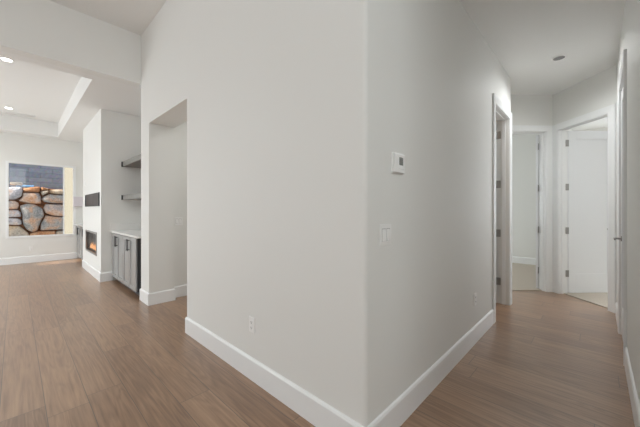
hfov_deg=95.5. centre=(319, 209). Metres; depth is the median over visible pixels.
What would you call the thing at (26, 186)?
drain pipe
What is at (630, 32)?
wall
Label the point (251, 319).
wall outlet
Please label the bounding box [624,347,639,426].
baseboard
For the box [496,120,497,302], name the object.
door
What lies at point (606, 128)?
wall
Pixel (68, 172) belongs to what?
wall
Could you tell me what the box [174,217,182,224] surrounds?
light switch
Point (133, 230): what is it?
countertop
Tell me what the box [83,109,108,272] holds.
wall
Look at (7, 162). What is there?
window
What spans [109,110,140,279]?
wall
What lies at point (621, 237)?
door
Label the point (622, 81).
trim
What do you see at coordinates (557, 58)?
diffuser
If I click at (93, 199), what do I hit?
television recess
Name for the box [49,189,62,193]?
boulder
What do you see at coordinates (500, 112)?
trim
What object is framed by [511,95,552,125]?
wall
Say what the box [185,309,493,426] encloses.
baseboard
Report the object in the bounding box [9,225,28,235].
boulder
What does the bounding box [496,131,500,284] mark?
door
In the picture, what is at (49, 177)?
wall
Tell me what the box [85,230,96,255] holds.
fireplace
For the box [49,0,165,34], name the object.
ceiling
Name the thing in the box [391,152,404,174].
thermostat
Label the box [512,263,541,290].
floor
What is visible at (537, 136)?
door
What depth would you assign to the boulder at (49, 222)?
9.26 m
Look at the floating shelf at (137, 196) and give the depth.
5.01 m
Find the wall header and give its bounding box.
[0,0,140,86]
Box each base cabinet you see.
[77,226,82,259]
[112,233,140,295]
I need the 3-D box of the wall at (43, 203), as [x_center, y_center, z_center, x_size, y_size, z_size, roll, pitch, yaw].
[-9.618,0.305,9.027,0.780,1.990,7.000,0,0,44]
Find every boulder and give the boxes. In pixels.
[9,187,22,199]
[9,201,18,209]
[9,210,20,216]
[9,218,21,224]
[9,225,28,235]
[19,193,40,203]
[20,204,43,231]
[23,187,39,191]
[29,231,55,235]
[40,216,62,229]
[42,194,62,203]
[43,204,62,215]
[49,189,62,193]
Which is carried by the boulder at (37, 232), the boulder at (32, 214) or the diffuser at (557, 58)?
the boulder at (32, 214)
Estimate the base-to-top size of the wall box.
0.260 m
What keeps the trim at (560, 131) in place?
attached to the wall at (599, 91)
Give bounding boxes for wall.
[0,132,82,257]
[9,163,62,188]
[9,188,62,233]
[64,167,72,233]
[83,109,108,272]
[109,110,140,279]
[149,0,510,426]
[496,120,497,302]
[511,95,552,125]
[512,134,538,257]
[553,65,616,301]
[585,127,607,130]
[617,0,639,403]
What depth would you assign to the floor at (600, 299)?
4.21 m
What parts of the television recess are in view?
panel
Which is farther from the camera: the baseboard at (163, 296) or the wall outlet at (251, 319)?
the baseboard at (163, 296)
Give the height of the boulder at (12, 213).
0.224 m
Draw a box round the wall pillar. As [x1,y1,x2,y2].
[141,25,186,292]
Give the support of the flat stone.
on the boulder at (14, 192)
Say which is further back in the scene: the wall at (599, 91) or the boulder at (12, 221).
the boulder at (12, 221)
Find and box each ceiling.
[0,51,140,142]
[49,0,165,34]
[459,0,624,134]
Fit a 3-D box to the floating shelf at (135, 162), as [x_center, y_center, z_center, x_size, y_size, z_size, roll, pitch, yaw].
[-2.907,-0.848,4.984,1.672,0.089,0.486,0,0,44]
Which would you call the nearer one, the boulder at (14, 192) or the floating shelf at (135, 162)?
the floating shelf at (135, 162)
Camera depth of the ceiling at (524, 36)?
3.05 m
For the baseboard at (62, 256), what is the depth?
7.14 m
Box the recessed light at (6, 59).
[0,57,13,61]
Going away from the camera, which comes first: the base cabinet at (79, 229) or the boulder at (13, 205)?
the base cabinet at (79, 229)
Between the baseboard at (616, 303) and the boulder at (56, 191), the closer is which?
the baseboard at (616, 303)
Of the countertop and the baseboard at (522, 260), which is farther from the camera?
the baseboard at (522, 260)
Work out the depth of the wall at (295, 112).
2.00 m
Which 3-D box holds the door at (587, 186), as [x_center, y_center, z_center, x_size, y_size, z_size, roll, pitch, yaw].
[4.138,0.028,4.466,0.780,2.476,0.156,0,0,-1]
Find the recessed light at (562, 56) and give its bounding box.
[551,54,566,60]
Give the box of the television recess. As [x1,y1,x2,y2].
[85,192,99,206]
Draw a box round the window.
[6,161,75,238]
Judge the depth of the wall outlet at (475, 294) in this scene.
2.81 m
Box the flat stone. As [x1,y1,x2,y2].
[10,182,22,185]
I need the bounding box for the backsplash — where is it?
[111,223,140,230]
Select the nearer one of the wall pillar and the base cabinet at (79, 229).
the wall pillar
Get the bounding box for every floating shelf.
[121,154,140,167]
[121,193,140,199]
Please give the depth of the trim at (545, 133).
4.54 m
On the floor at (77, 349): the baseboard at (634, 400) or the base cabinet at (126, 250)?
the base cabinet at (126, 250)
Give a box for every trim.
[492,93,511,322]
[512,125,552,291]
[553,104,615,312]
[618,49,626,365]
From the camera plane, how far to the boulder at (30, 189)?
8.93 m
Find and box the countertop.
[111,223,140,238]
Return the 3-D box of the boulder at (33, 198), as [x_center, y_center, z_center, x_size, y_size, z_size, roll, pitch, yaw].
[-8.942,-0.368,8.979,0.255,0.352,0.490,0,0,44]
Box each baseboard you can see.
[0,252,76,265]
[82,260,112,281]
[140,284,186,305]
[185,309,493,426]
[512,256,535,264]
[615,302,617,326]
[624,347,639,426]
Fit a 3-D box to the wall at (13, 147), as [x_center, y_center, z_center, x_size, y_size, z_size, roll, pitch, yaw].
[-7.865,-0.320,6.300,0.140,3.200,5.670,0,0,44]
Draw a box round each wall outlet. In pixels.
[249,316,254,333]
[474,293,476,305]
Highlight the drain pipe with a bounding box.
[16,185,33,187]
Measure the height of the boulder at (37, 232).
0.258 m
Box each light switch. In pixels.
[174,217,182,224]
[380,224,390,245]
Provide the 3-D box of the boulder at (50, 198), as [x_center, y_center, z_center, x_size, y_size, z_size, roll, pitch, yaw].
[-8.565,-0.359,9.370,0.261,0.299,0.591,0,0,44]
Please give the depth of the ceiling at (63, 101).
5.17 m
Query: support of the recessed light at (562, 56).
in the ceiling at (524, 36)
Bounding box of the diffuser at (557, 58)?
[553,56,564,60]
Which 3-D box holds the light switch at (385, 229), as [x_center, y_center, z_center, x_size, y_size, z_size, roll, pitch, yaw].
[0.369,0.138,1.620,0.013,0.118,0.118,0,0,44]
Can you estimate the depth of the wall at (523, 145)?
6.85 m
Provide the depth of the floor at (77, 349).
2.32 m
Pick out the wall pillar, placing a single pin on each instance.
(163, 148)
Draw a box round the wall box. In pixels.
[73,197,82,206]
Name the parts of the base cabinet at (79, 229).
door, door, door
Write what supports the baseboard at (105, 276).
attached to the wall at (96, 133)
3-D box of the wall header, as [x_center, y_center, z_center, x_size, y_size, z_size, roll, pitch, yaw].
[-4.173,-2.140,2.554,0.160,0.689,4.540,0,0,44]
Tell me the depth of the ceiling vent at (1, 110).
6.50 m
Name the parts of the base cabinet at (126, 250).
door, door, door, door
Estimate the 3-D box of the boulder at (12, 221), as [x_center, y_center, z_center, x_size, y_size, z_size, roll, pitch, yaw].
[-9.207,0.347,8.691,0.270,0.222,0.421,0,0,44]
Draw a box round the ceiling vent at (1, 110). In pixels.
[1,110,35,117]
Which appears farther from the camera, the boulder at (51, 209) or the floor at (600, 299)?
the boulder at (51, 209)
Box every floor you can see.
[0,258,634,426]
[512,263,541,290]
[564,293,607,308]
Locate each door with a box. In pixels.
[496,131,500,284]
[536,135,538,287]
[566,131,607,292]
[613,87,622,338]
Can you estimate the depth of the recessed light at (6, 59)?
4.13 m

